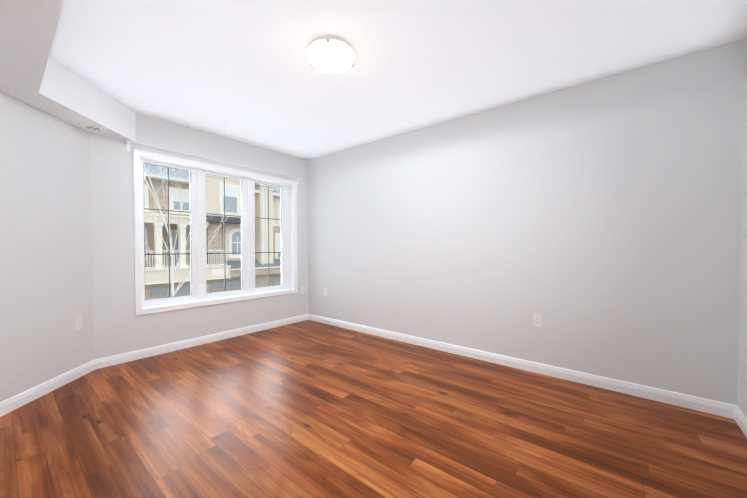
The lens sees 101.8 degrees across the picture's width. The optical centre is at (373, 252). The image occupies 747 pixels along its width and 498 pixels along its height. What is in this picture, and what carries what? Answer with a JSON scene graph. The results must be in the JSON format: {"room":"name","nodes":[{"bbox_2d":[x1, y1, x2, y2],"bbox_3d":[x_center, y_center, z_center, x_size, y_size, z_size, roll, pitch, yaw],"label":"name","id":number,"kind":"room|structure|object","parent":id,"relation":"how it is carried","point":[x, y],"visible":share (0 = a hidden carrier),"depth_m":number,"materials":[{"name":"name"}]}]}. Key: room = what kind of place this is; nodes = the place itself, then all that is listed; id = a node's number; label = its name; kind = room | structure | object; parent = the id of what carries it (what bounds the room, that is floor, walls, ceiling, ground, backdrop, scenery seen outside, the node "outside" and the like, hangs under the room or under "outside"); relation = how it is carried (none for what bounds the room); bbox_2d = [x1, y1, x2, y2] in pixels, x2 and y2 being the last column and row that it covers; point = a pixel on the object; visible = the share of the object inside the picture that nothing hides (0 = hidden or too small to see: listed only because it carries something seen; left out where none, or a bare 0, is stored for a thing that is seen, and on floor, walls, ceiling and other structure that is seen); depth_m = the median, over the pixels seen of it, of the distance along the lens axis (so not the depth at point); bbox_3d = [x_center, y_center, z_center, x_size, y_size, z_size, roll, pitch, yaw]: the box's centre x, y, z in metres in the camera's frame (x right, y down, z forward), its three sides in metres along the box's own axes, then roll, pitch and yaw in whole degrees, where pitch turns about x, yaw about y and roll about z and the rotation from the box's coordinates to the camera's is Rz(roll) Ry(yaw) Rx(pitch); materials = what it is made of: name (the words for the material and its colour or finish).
{"room":"empty room","nodes":[
{"label":"empty room","id":0,"kind":"room"},
{"bbox_2d":[0,91,93,401],"bbox_3d":[-2.719,-0.147,2.361,0.854,2.500,0.854,1,1,39],"label":"wall","id":1,"kind":"structure","parent":0,"point":[46,269],"depth_m":2.35,"materials":[{"name":"white paint"}]},
{"bbox_2d":[75,315,82,329],"bbox_3d":[-2.590,0.620,2.674,0.008,0.116,0.072,0,1,-6],"label":"outlet","id":2,"kind":"object","parent":1,"relation":"attached to","point":[78,322],"visible":1,"depth_m":2.67,"materials":[{"name":"white plastic"}]},
{"bbox_2d":[0,314,746,437],"bbox_3d":[-0.636,1.067,1.764,4.430,0.092,4.231,1,1,39],"label":"baseboard","id":3,"kind":"structure","parent":1,"relation":"attached to","point":[714,407],"depth_m":2.74,"materials":[{"name":"white wood"}]},
{"bbox_2d":[0,0,135,141],"bbox_3d":[-0.982,-1.229,1.298,4.430,0.300,0.970,1,1,39],"label":"ceiling","id":4,"kind":"structure","parent":0,"point":[33,73],"depth_m":2.04,"materials":[{"name":"white paint"}]},
{"bbox_2d":[78,122,107,131],"bbox_3d":[-2.469,-1.096,2.674,0.196,0.011,0.196,1,1,39],"label":"ceiling vent","id":5,"kind":"object","parent":4,"relation":"in","point":[91,126],"visible":0.98,"depth_m":2.66,"materials":[{"name":"white metal"}]},
{"bbox_2d":[91,112,307,358],"bbox_3d":[-1.907,-0.172,3.871,0.220,2.500,2.517,1,1,39],"label":"wall","id":6,"kind":"structure","parent":0,"point":[120,327],"depth_m":3.17,"materials":[{"name":"white paint"}]},
{"bbox_2d":[126,140,301,184],"bbox_3d":[-1.772,-1.067,3.802,0.059,0.105,2.108,1,1,39],"label":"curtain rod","id":7,"kind":"object","parent":6,"relation":"attached to","point":[130,142],"visible":0.98,"depth_m":3.48,"materials":[{"name":"white metal"}]},
{"bbox_2d":[133,148,297,314],"bbox_3d":[-1.843,-0.212,3.877,0.180,1.677,1.987,1,1,39],"label":"window","id":8,"kind":"structure","parent":6,"relation":"in","point":[198,239],"depth_m":3.68,"materials":[{"name":"white plastic"}]},
{"bbox_2d":[301,286,304,293],"bbox_3d":[-1.092,0.587,4.707,0.014,0.114,0.070,1,1,39],"label":"outlet","id":9,"kind":"object","parent":6,"relation":"attached to","point":[302,289],"visible":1,"depth_m":4.70,"materials":[{"name":"white plastic"}]},
{"bbox_2d":[0,320,746,497],"bbox_3d":[-0.636,1.173,1.766,4.870,0.120,4.671,1,1,39],"label":"floor","id":10,"kind":"structure","parent":0,"point":[308,409],"depth_m":1.87,"materials":[{"name":"brown wood"}]},
{"bbox_2d":[49,0,746,159],"bbox_3d":[-0.636,-1.461,1.722,4.870,0.150,4.671,1,1,39],"label":"ceiling","id":11,"kind":"structure","parent":0,"point":[244,71],"depth_m":2.14,"materials":[{"name":"white paint"}]},
{"bbox_2d":[307,36,354,73],"bbox_3d":[-0.294,-1.332,2.097,0.337,0.121,0.332,1,1,39],"label":"ceiling light","id":12,"kind":"object","parent":11,"relation":"attached to","point":[331,54],"visible":1,"depth_m":2.01,"materials":[{"name":"white glass"}]},
{"bbox_2d":[308,39,744,404],"bbox_3d":[0.762,-0.165,3.475,4.870,2.500,0.220,1,1,39],"label":"wall","id":13,"kind":"structure","parent":0,"point":[596,224],"depth_m":2.61,"materials":[{"name":"white paint"}]},
{"bbox_2d":[533,313,541,326],"bbox_3d":[1.488,0.619,2.756,0.072,0.116,0.008,1,1,39],"label":"outlet","id":14,"kind":"object","parent":13,"relation":"attached to","point":[537,320],"visible":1,"depth_m":2.75,"materials":[{"name":"white plastic"}]},
{"bbox_2d":[737,35,746,417],"bbox_3d":[1.104,-0.111,0.198,0.220,2.500,4.451,1,1,39],"label":"wall","id":15,"kind":"structure","parent":0,"point":[742,378],"depth_m":1.95,"materials":[{"name":"white paint"}]},
{"label":"outside","id":16,"kind":"structure","parent":0,"visible":0},
{"label":"street","id":17,"kind":"object","parent":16,"visible":0},
{"bbox_2d":[144,164,236,296],"bbox_3d":[-9.368,-2.646,14.086,5.688,12.416,6.251,1,1,39],"label":"tree","id":18,"kind":"object","parent":17,"relation":"on","point":[173,293],"depth_m":13.37,"materials":[{"name":"beige plant"}]},
{"bbox_2d":[144,163,280,298],"bbox_3d":[-11.443,-2.041,20.185,5.530,11.000,17.600,1,1,39],"label":"townhouses","id":19,"kind":"structure","parent":17,"relation":"on","point":[158,276],"depth_m":18.64,"materials":[{"name":"beige"}]}
]}

